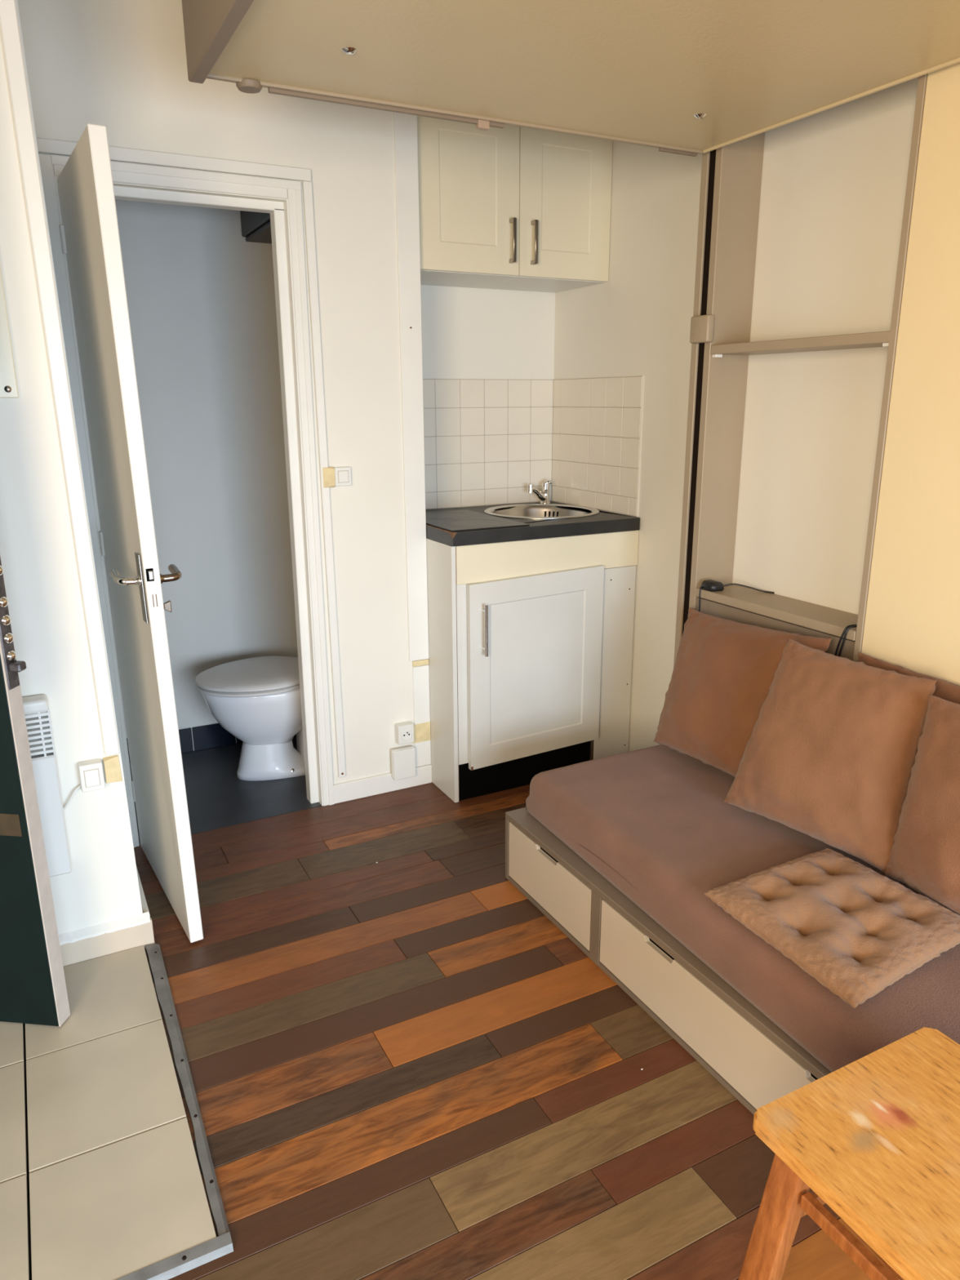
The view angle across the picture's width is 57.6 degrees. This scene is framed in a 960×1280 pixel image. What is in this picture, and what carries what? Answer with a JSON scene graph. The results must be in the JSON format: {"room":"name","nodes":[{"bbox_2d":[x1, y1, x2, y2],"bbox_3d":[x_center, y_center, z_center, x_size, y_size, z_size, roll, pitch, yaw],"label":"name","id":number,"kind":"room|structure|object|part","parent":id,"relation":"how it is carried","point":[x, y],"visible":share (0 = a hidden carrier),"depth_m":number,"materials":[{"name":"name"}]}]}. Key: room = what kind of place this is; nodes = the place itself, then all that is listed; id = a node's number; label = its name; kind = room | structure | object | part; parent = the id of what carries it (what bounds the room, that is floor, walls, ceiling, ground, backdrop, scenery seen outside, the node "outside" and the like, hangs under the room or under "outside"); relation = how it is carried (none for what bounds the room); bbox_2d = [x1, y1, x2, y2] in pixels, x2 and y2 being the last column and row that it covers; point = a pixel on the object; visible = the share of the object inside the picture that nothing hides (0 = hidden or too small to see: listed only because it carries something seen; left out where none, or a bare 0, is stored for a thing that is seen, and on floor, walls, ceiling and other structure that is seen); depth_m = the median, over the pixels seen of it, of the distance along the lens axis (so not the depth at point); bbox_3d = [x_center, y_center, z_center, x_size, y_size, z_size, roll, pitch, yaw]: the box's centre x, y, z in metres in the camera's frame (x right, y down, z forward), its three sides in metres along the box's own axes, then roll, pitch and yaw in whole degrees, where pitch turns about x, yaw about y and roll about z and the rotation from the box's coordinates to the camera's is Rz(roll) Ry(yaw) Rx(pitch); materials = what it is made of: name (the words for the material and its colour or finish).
{"room":"studio apartment","nodes":[
{"label":"studio apartment","id":0,"kind":"room"},
{"bbox_2d":[0,0,142,934],"bbox_3d":[-1.547,-0.427,1.771,1.330,2.500,0.547,-8,17,-26],"label":"wall","id":1,"kind":"structure","parent":0,"point":[37,553],"depth_m":1.87,"materials":[{"name":"paint"}]},
{"bbox_2d":[0,265,18,398],"bbox_3d":[-1.154,-0.908,1.519,0.506,0.942,0.022,-8,17,-26],"label":"board","id":2,"kind":"object","parent":1,"relation":"attached to","point":[8,383],"visible":1,"depth_m":1.73,"materials":[{"name":"beige paint"}]},
{"bbox_2d":[0,555,70,1026],"bbox_3d":[-1.291,-0.163,1.657,0.846,2.011,0.040,2,16,7],"label":"door","id":3,"kind":"structure","parent":1,"relation":"in","point":[33,990],"depth_m":1.78,"materials":[{"name":"green paint"}]},
{"bbox_3d":[-0.895,-0.187,1.600,0.003,0.578,0.031,2,16,7],"label":"lock plate","id":4,"kind":"part","parent":3,"relation":"part of","materials":[{"name":"grey metal"}]},
{"bbox_2d":[22,694,72,877],"bbox_3d":[-1.023,0.335,1.911,0.190,0.416,0.052,-8,17,-26],"label":"heater","id":5,"kind":"object","parent":1,"relation":"attached to","point":[36,708],"visible":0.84,"depth_m":1.92,"materials":[{"name":"white metal"}]},
{"bbox_2d":[63,785,80,810],"bbox_3d":[-0.926,0.360,1.983,0.047,0.056,0.012,-8,17,-26],"label":"cable","id":6,"kind":"object","parent":5,"relation":"attached to","point":[79,786],"visible":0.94,"depth_m":1.98,"materials":[{"name":"white plastic"}]},
{"bbox_2d":[0,0,119,755],"bbox_3d":[-0.862,-0.691,1.742,0.058,1.983,0.013,-8,17,-26],"label":"trim","id":7,"kind":"structure","parent":1,"relation":"attached to","point":[9,22],"depth_m":1.77,"materials":[{"name":"white paint"}]},
{"bbox_2d":[77,758,105,792],"bbox_3d":[-0.884,0.309,1.989,0.049,0.065,0.035,-8,17,-26],"label":"light switch","id":8,"kind":"object","parent":1,"relation":"attached to","point":[91,771],"visible":1,"depth_m":1.98,"materials":[{"name":"white plastic"}]},
{"bbox_2d":[57,863,155,966],"bbox_3d":[-1.507,0.737,2.079,1.316,0.093,0.529,-8,17,-26],"label":"baseboard","id":9,"kind":"structure","parent":1,"relation":"attached to","point":[101,940],"depth_m":2.10,"materials":[{"name":"white wood"}]},
{"bbox_2d":[102,755,122,783],"bbox_3d":[-0.847,0.301,2.017,0.035,0.065,0.018,-8,17,-26],"label":"tape","id":10,"kind":"object","parent":1,"relation":"attached to","point":[113,773],"visible":1,"depth_m":2.01,"materials":[{"name":"beige paper"}]},
{"bbox_2d":[109,199,297,751],"bbox_3d":[-1.061,-0.794,3.094,1.200,2.500,0.060,-8,17,-26],"label":"wall","id":11,"kind":"structure","parent":0,"point":[201,296],"depth_m":3.13,"materials":[{"name":"paint"}]},
{"bbox_2d":[126,723,242,762],"bbox_3d":[-0.959,0.361,3.424,0.969,0.096,0.008,-8,17,-26],"label":"baseboard","id":12,"kind":"structure","parent":11,"relation":"attached to","point":[211,735],"depth_m":3.37,"materials":[{"name":"black tile"}]},
{"bbox_2d":[240,210,271,243],"bbox_3d":[-0.592,-1.533,2.883,0.323,0.368,0.390,-8,17,-26],"label":"wall box","id":13,"kind":"object","parent":11,"relation":"attached to","point":[255,226],"visible":0.18,"depth_m":2.91,"materials":[{"name":"black plastic"}]},
{"bbox_2d":[17,0,430,784],"bbox_3d":[-0.654,-0.645,2.548,1.039,2.500,0.060,-8,17,-26],"label":"wall","id":14,"kind":"structure","parent":0,"point":[120,66],"depth_m":2.52,"materials":[{"name":"paint"}]},
{"bbox_2d":[57,123,203,942],"bbox_3d":[-0.855,-0.195,2.167,0.146,1.820,0.598,-8,17,-26],"label":"door","id":15,"kind":"structure","parent":14,"relation":"in","point":[89,229],"depth_m":2.03,"materials":[{"name":"white paint"}]},
{"bbox_3d":[-0.795,-0.139,1.962,0.056,0.026,0.107,-8,17,-26],"label":"handle","id":16,"kind":"part","parent":15,"relation":"part of","materials":[{"name":"silver metal"}]},
{"bbox_3d":[-0.753,-0.115,1.942,0.005,0.156,0.037,-10,18,-31],"label":"lock plate","id":17,"kind":"part","parent":15,"relation":"part of","materials":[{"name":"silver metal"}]},
{"bbox_3d":[-0.716,-0.151,2.002,0.056,0.026,0.107,-8,17,-26],"label":"handle","id":18,"kind":"part","parent":15,"relation":"part of","materials":[{"name":"silver metal"}]},
{"bbox_2d":[38,153,334,847],"bbox_3d":[-0.803,-0.328,2.556,0.662,1.885,0.087,-8,17,-26],"label":"trim","id":19,"kind":"structure","parent":14,"relation":"attached to","point":[286,217],"depth_m":2.51,"materials":[{"name":"white paint"}]},
{"bbox_3d":[-1.070,-0.283,2.400,0.038,1.884,0.038,-8,17,-26],"label":"casing","id":20,"kind":"part","parent":19,"relation":"part of","materials":[{"name":"white paint"}]},
{"bbox_3d":[-0.792,-1.205,2.282,0.585,0.046,0.008,-8,17,-26],"label":"casing","id":21,"kind":"part","parent":19,"relation":"part of","materials":[{"name":"white paint"}]},
{"bbox_3d":[-0.773,-1.218,2.282,0.627,0.022,0.005,-8,17,-26],"label":"moulding","id":22,"kind":"part","parent":19,"relation":"part of","materials":[{"name":"white paint"}]},
{"bbox_3d":[-0.517,-0.363,2.677,0.038,1.885,0.038,-8,17,-26],"label":"casing","id":23,"kind":"part","parent":19,"relation":"part of","materials":[{"name":"white paint"}]},
{"bbox_3d":[-0.499,-0.348,2.667,0.018,1.862,0.005,-8,17,-26],"label":"moulding","id":24,"kind":"part","parent":19,"relation":"part of","materials":[{"name":"white paint"}]},
{"bbox_2d":[35,137,346,777],"bbox_3d":[-0.765,-0.382,2.515,0.706,1.826,0.016,-8,17,-26],"label":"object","id":25,"kind":"structure","parent":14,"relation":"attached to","point":[50,146],"depth_m":2.49,"materials":[{"name":"white paint"}]},
{"bbox_2d":[322,466,335,488],"bbox_3d":[-0.457,-0.491,2.644,0.036,0.061,0.008,-8,17,-26],"label":"tape","id":26,"kind":"object","parent":14,"relation":"attached to","point":[329,477],"visible":1,"depth_m":2.64,"materials":[{"name":"beige paper"}]},
{"bbox_2d":[333,466,351,486],"bbox_3d":[-0.419,-0.499,2.670,0.053,0.057,0.017,-8,17,-26],"label":"light switch","id":27,"kind":"object","parent":14,"relation":"attached to","point":[343,474],"visible":1,"depth_m":2.66,"materials":[{"name":"white plastic"}]},
{"bbox_2d":[333,764,431,804],"bbox_3d":[-0.335,0.493,2.989,0.373,0.068,0.011,-8,17,-26],"label":"baseboard","id":28,"kind":"structure","parent":14,"relation":"attached to","point":[384,783],"depth_m":2.97,"materials":[{"name":"white paint"}]},
{"bbox_2d":[391,745,415,780],"bbox_3d":[-0.262,0.420,2.987,0.082,0.108,0.025,-8,17,-26],"label":"junction box","id":29,"kind":"object","parent":14,"relation":"attached to","point":[402,758],"visible":1,"depth_m":2.98,"materials":[{"name":"white plastic"}]},
{"bbox_2d":[394,720,413,745],"bbox_3d":[-0.255,0.317,2.965,0.057,0.067,0.044,-8,17,-26],"label":"power socket","id":30,"kind":"object","parent":14,"relation":"attached to","point":[404,731],"visible":1,"depth_m":2.95,"materials":[{"name":"white plastic"}]},
{"bbox_2d":[393,111,428,661],"bbox_3d":[-0.210,-0.918,2.672,0.071,2.045,0.010,-8,17,-26],"label":"trim","id":31,"kind":"structure","parent":14,"relation":"attached to","point":[406,140],"depth_m":2.70,"materials":[{"name":"white paint"}]},
{"bbox_2d":[412,658,428,666],"bbox_3d":[-0.201,0.077,2.951,0.058,0.019,0.005,-8,17,-26],"label":"strip","id":32,"kind":"object","parent":14,"relation":"attached to","point":[423,662],"visible":1,"depth_m":2.95,"materials":[{"name":"beige paper"}]},
{"bbox_2d":[412,721,430,743],"bbox_3d":[-0.202,0.319,3.013,0.068,0.068,0.001,-8,17,-26],"label":"tape","id":33,"kind":"object","parent":14,"relation":"attached to","point":[421,731],"visible":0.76,"depth_m":3.01,"materials":[{"name":"beige paper"}]},
{"bbox_2d":[412,664,431,767],"bbox_3d":[-0.199,0.263,3.003,0.059,0.363,0.005,-8,17,-26],"label":"trim","id":34,"kind":"structure","parent":14,"relation":"attached to","point":[420,673],"depth_m":2.99,"materials":[{"name":"white paint"}]},
{"bbox_2d":[0,733,900,1279],"bbox_3d":[-0.057,1.025,1.204,3.160,0.046,4.950,-8,17,-26],"label":"floor","id":35,"kind":"structure","parent":0,"point":[402,1067],"depth_m":1.70,"materials":[{"name":"brown wood"}]},
{"bbox_2d":[115,943,233,1279],"bbox_3d":[-1.173,0.940,1.479,1.327,0.016,0.897,-8,17,-26],"label":"trim","id":36,"kind":"structure","parent":35,"relation":"on","point":[172,1266],"depth_m":1.53,"materials":[{"name":"metal"}]},
{"bbox_2d":[195,656,305,781],"bbox_3d":[-0.672,0.124,3.134,0.668,0.704,0.368,-8,17,-26],"label":"toilet","id":37,"kind":"object","parent":35,"relation":"on","point":[256,700],"visible":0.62,"depth_m":3.01,"materials":[{"name":"white ceramic"}]},
{"bbox_3d":[-0.774,0.113,3.076,0.438,0.026,0.368,-8,17,-26],"label":"lid","id":38,"kind":"part","parent":37,"relation":"part of","materials":[{"name":"white plastic"}]},
{"bbox_3d":[-0.782,0.137,3.078,0.416,0.014,0.364,-8,17,-26],"label":"seat","id":39,"kind":"part","parent":37,"relation":"part of","materials":[{"name":"white plastic"}]},
{"bbox_3d":[-0.741,0.251,3.131,0.484,0.232,0.344,-8,17,-26],"label":"bowl","id":40,"kind":"part","parent":37,"relation":"part of","materials":[{"name":"white ceramic"}]},
{"bbox_2d":[426,529,639,802],"bbox_3d":[0.115,0.025,3.178,0.714,0.863,0.615,-8,17,-26],"label":"base cabinet","id":41,"kind":"object","parent":35,"relation":"on","point":[531,641],"visible":0.88,"depth_m":2.92,"materials":[{"name":"beige paint"}]},
{"bbox_3d":[-0.208,0.062,3.047,0.015,0.863,0.558,-8,17,-26],"label":"panel","id":42,"kind":"part","parent":41,"relation":"part of","materials":[{"name":"white wood"}]},
{"bbox_3d":[0.015,-0.032,2.768,0.011,0.168,0.033,-8,17,-26],"label":"handle","id":43,"kind":"part","parent":41,"relation":"part of","materials":[{"name":"silver metal"}]},
{"bbox_2d":[425,501,639,546],"bbox_3d":[0.100,-0.419,3.075,0.710,0.043,0.571,-8,17,-26],"label":"countertop","id":44,"kind":"structure","parent":41,"relation":"on","point":[604,522],"depth_m":2.85,"materials":[{"name":"black laminate"}]},
{"bbox_2d":[426,509,529,531],"bbox_3d":[-0.067,-0.404,2.939,0.276,0.004,0.450,-8,17,-26],"label":"cooktop","id":45,"kind":"object","parent":44,"relation":"in","point":[455,520],"visible":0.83,"depth_m":2.88,"materials":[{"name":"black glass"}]},
{"bbox_2d":[527,480,551,503],"bbox_3d":[0.227,-0.570,3.374,0.106,0.090,0.040,-8,17,-26],"label":"mixer tap","id":46,"kind":"object","parent":44,"relation":"on","point":[543,496],"visible":0.98,"depth_m":3.37,"materials":[{"name":"silver metal"}]},
{"bbox_3d":[0.221,-0.565,3.371,0.091,0.070,0.030,-8,17,-26],"label":"spout","id":47,"kind":"part","parent":46,"relation":"part of","materials":[{"name":"silver metal"}]},
{"bbox_3d":[0.258,-0.600,3.380,0.039,0.037,0.034,-8,17,-26],"label":"lever","id":48,"kind":"part","parent":46,"relation":"part of","materials":[{"name":"silver metal"}]},
{"bbox_2d":[484,503,599,519],"bbox_3d":[0.223,-0.404,3.175,0.414,0.135,0.414,-8,17,-26],"label":"sink","id":49,"kind":"object","parent":44,"relation":"in","point":[526,511],"visible":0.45,"depth_m":3.30,"materials":[{"name":"silver metal"}]},
{"bbox_3d":[0.190,0.088,2.926,0.509,0.639,0.019,-8,17,-26],"label":"door","id":50,"kind":"part","parent":41,"relation":"part of","materials":[{"name":"white wood"}]},
{"bbox_2d":[505,807,831,1115],"bbox_3d":[0.801,0.754,1.761,0.650,0.202,1.917,-8,17,-26],"label":"daybed base","id":51,"kind":"object","parent":35,"relation":"on","point":[752,1057],"visible":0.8,"depth_m":1.86,"materials":[{"name":"paint"}]},
{"bbox_3d":[0.362,0.541,2.577,0.650,0.184,0.016,-8,17,-26],"label":"panel","id":52,"kind":"part","parent":51,"relation":"part of","materials":[{"name":"paint"}]},
{"bbox_3d":[0.176,0.624,2.255,0.011,0.164,0.394,-8,17,-26],"label":"drawer","id":53,"kind":"part","parent":51,"relation":"part of","materials":[{"name":"paint"}]},
{"bbox_3d":[0.316,0.676,2.089,0.100,0.184,0.038,-8,17,-26],"label":"post","id":54,"kind":"part","parent":51,"relation":"part of","materials":[{"name":"paint"}]},
{"bbox_3d":[0.522,0.885,1.647,0.020,0.013,1.883,-8,17,-26],"label":"rail","id":55,"kind":"part","parent":51,"relation":"part of","materials":[{"name":"paint"}]},
{"bbox_3d":[0.494,0.785,1.665,0.011,0.164,0.897,-8,17,-26],"label":"drawer","id":56,"kind":"part","parent":51,"relation":"part of","materials":[{"name":"paint"}]},
{"bbox_2d":[525,744,959,1071],"bbox_3d":[0.797,0.592,1.728,0.641,0.126,1.860,-8,17,-26],"label":"mattress","id":57,"kind":"object","parent":51,"relation":"on","point":[655,822],"visible":0.6,"depth_m":1.91,"materials":[{"name":"brown fabric"}]},
{"bbox_2d":[653,607,831,777],"bbox_3d":[0.668,0.140,2.330,0.198,0.402,0.514,-8,17,-26],"label":"cushion","id":58,"kind":"object","parent":57,"relation":"on","point":[724,669],"visible":0.74,"depth_m":2.29,"materials":[{"name":"brown fabric"}]},
{"bbox_2d":[724,638,937,872],"bbox_3d":[0.774,0.239,1.958,0.196,0.417,0.428,-12,20,-37],"label":"cushion","id":59,"kind":"object","parent":57,"relation":"on","point":[830,752],"visible":0.94,"depth_m":1.88,"materials":[{"name":"brown fabric"}]},
{"bbox_2d":[703,848,959,1008],"bbox_3d":[0.681,0.525,1.661,0.404,0.065,0.391,-8,17,-26],"label":"seat pad","id":60,"kind":"object","parent":57,"relation":"on","point":[855,929],"visible":1,"depth_m":1.62,"materials":[{"name":"beige fabric"}]},
{"bbox_2d":[857,651,959,704],"bbox_3d":[0.999,0.280,1.852,0.092,0.383,0.559,-8,17,-26],"label":"ledge","id":61,"kind":"object","parent":57,"relation":"on","point":[947,691],"visible":0.12,"depth_m":1.89,"materials":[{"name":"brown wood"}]},
{"bbox_2d":[884,693,959,915],"bbox_3d":[0.969,0.344,1.611,0.174,0.409,0.425,-8,17,-26],"label":"cushion","id":62,"kind":"object","parent":57,"relation":"on","point":[925,853],"visible":1,"depth_m":1.69,"materials":[{"name":"brown fabric"}]},
{"bbox_2d":[737,1026,959,1279],"bbox_3d":[0.587,0.835,1.042,0.379,0.429,0.447,-8,17,-26],"label":"wooden stool","id":63,"kind":"object","parent":35,"relation":"on","point":[875,1139],"visible":1,"depth_m":1.07,"materials":[{"name":"orange wood"}]},
{"bbox_3d":[0.370,0.821,1.143,0.106,0.405,0.048,-2,15,-5],"label":"leg","id":64,"kind":"part","parent":63,"relation":"part of","materials":[{"name":"orange wood"}]},
{"bbox_3d":[0.475,0.731,0.953,0.014,0.020,0.313,-8,17,-26],"label":"rail","id":65,"kind":"part","parent":63,"relation":"part of","materials":[{"name":"orange wood"}]},
{"bbox_3d":[0.639,0.783,1.278,0.064,0.404,0.067,-8,17,-26],"label":"leg","id":66,"kind":"part","parent":63,"relation":"part of","materials":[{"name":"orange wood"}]},
{"bbox_2d":[420,284,555,510],"bbox_3d":[-0.018,-0.848,3.269,0.781,2.500,0.059,-8,17,-26],"label":"wall","id":67,"kind":"structure","parent":0,"point":[468,333],"depth_m":3.19,"materials":[{"name":"paint"}]},
{"bbox_2d":[417,115,613,293],"bbox_3d":[0.049,-1.441,2.892,0.715,0.476,0.372,-8,17,-26],"label":"upper cabinet","id":68,"kind":"object","parent":67,"relation":"attached to","point":[510,207],"visible":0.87,"depth_m":2.77,"materials":[{"name":"beige paint"}]},
{"bbox_3d":[-0.039,-1.385,2.689,0.358,0.472,0.020,-8,17,-26],"label":"door","id":69,"kind":"part","parent":68,"relation":"part of","materials":[{"name":"beige paint"}]},
{"bbox_3d":[0.104,-1.266,2.770,0.012,0.130,0.030,-8,17,-26],"label":"handle","id":70,"kind":"part","parent":68,"relation":"part of","materials":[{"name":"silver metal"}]},
{"bbox_3d":[0.175,-1.276,2.805,0.012,0.130,0.030,-8,17,-26],"label":"handle","id":71,"kind":"part","parent":68,"relation":"part of","materials":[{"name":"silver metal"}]},
{"bbox_3d":[0.277,-1.430,2.847,0.350,0.472,0.020,-8,17,-26],"label":"door","id":72,"kind":"part","parent":68,"relation":"part of","materials":[{"name":"beige paint"}]},
{"bbox_2d":[422,375,644,516],"bbox_3d":[0.096,-0.667,3.019,0.716,0.465,0.559,-8,17,-26],"label":"backsplash","id":73,"kind":"structure","parent":67,"relation":"attached to","point":[486,441],"depth_m":3.24,"materials":[{"name":"beige tile"}]},
{"bbox_2d":[551,77,918,751],"bbox_3d":[1.368,-0.354,1.447,0.065,2.500,4.571,-8,17,-26],"label":"wall","id":74,"kind":"structure","parent":0,"point":[833,184],"depth_m":2.38,"materials":[{"name":"paint"}]},
{"bbox_2d":[182,0,959,156],"bbox_3d":[0.444,-1.127,1.159,1.312,0.346,1.972,-8,17,-26],"label":"bed","id":75,"kind":"object","parent":74,"relation":"attached to","point":[687,77],"visible":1,"depth_m":1.66,"materials":[{"name":"beige paint"}]},
{"bbox_2d":[689,314,714,343],"bbox_3d":[0.608,-0.852,2.396,0.025,0.071,0.074,-8,17,-26],"label":"block","id":76,"kind":"object","parent":74,"relation":"attached to","point":[702,326],"visible":1,"depth_m":2.38,"materials":[{"name":"beige paint"}]},
{"bbox_2d":[711,330,889,355],"bbox_3d":[0.827,-0.739,2.185,0.142,0.024,0.567,-8,17,-26],"label":"shelf","id":77,"kind":"object","parent":74,"relation":"attached to","point":[879,339],"depth_m":2.15,"materials":[{"name":"beige paint"}]},
{"bbox_2d":[673,62,959,685],"bbox_3d":[1.130,-0.318,1.696,0.145,2.299,2.040,-8,17,-26],"label":"wall frame","id":78,"kind":"object","parent":74,"relation":"attached to","point":[908,617],"visible":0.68,"depth_m":1.97,"materials":[{"name":"beige paint"}]},
{"bbox_3d":[0.605,-0.544,2.528,0.008,2.299,0.025,-8,17,-26],"label":"guide rail","id":79,"kind":"part","parent":78,"relation":"part of","materials":[{"name":"beige paint"}]},
{"bbox_2d":[698,579,774,611],"bbox_3d":[0.737,-0.092,2.527,0.206,0.149,0.052,7,17,25],"label":"power adapter","id":80,"kind":"object","parent":78,"relation":"on","point":[709,584],"visible":0.91,"depth_m":2.52,"materials":[{"name":"black plastic"}]},
{"bbox_3d":[0.644,-0.091,2.558,0.015,0.132,0.007,-11,19,-35],"label":"cord","id":81,"kind":"part","parent":80,"relation":"part of","materials":[{"name":"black plastic"}]},
{"bbox_3d":[0.773,-0.149,2.512,0.141,0.021,0.013,5,16,19],"label":"cord","id":82,"kind":"part","parent":80,"relation":"part of","materials":[{"name":"black plastic"}]},
{"bbox_3d":[0.780,0.292,2.441,0.016,0.732,0.567,-8,17,-26],"label":"panel","id":83,"kind":"part","parent":78,"relation":"part of","materials":[{"name":"beige paint"}]},
{"bbox_3d":[1.231,-0.233,1.384,0.017,2.299,1.374,-8,17,-26],"label":"cream panel","id":84,"kind":"part","parent":78,"relation":"part of","materials":[{"name":"paint"}]},
{"bbox_2d":[834,624,857,656],"bbox_3d":[0.910,0.026,2.126,0.089,0.133,0.034,-1,15,-4],"label":"cable","id":85,"kind":"object","parent":74,"relation":"hanging from","point":[847,628],"visible":0.6,"depth_m":2.10,"materials":[{"name":"black plastic"}]}
]}

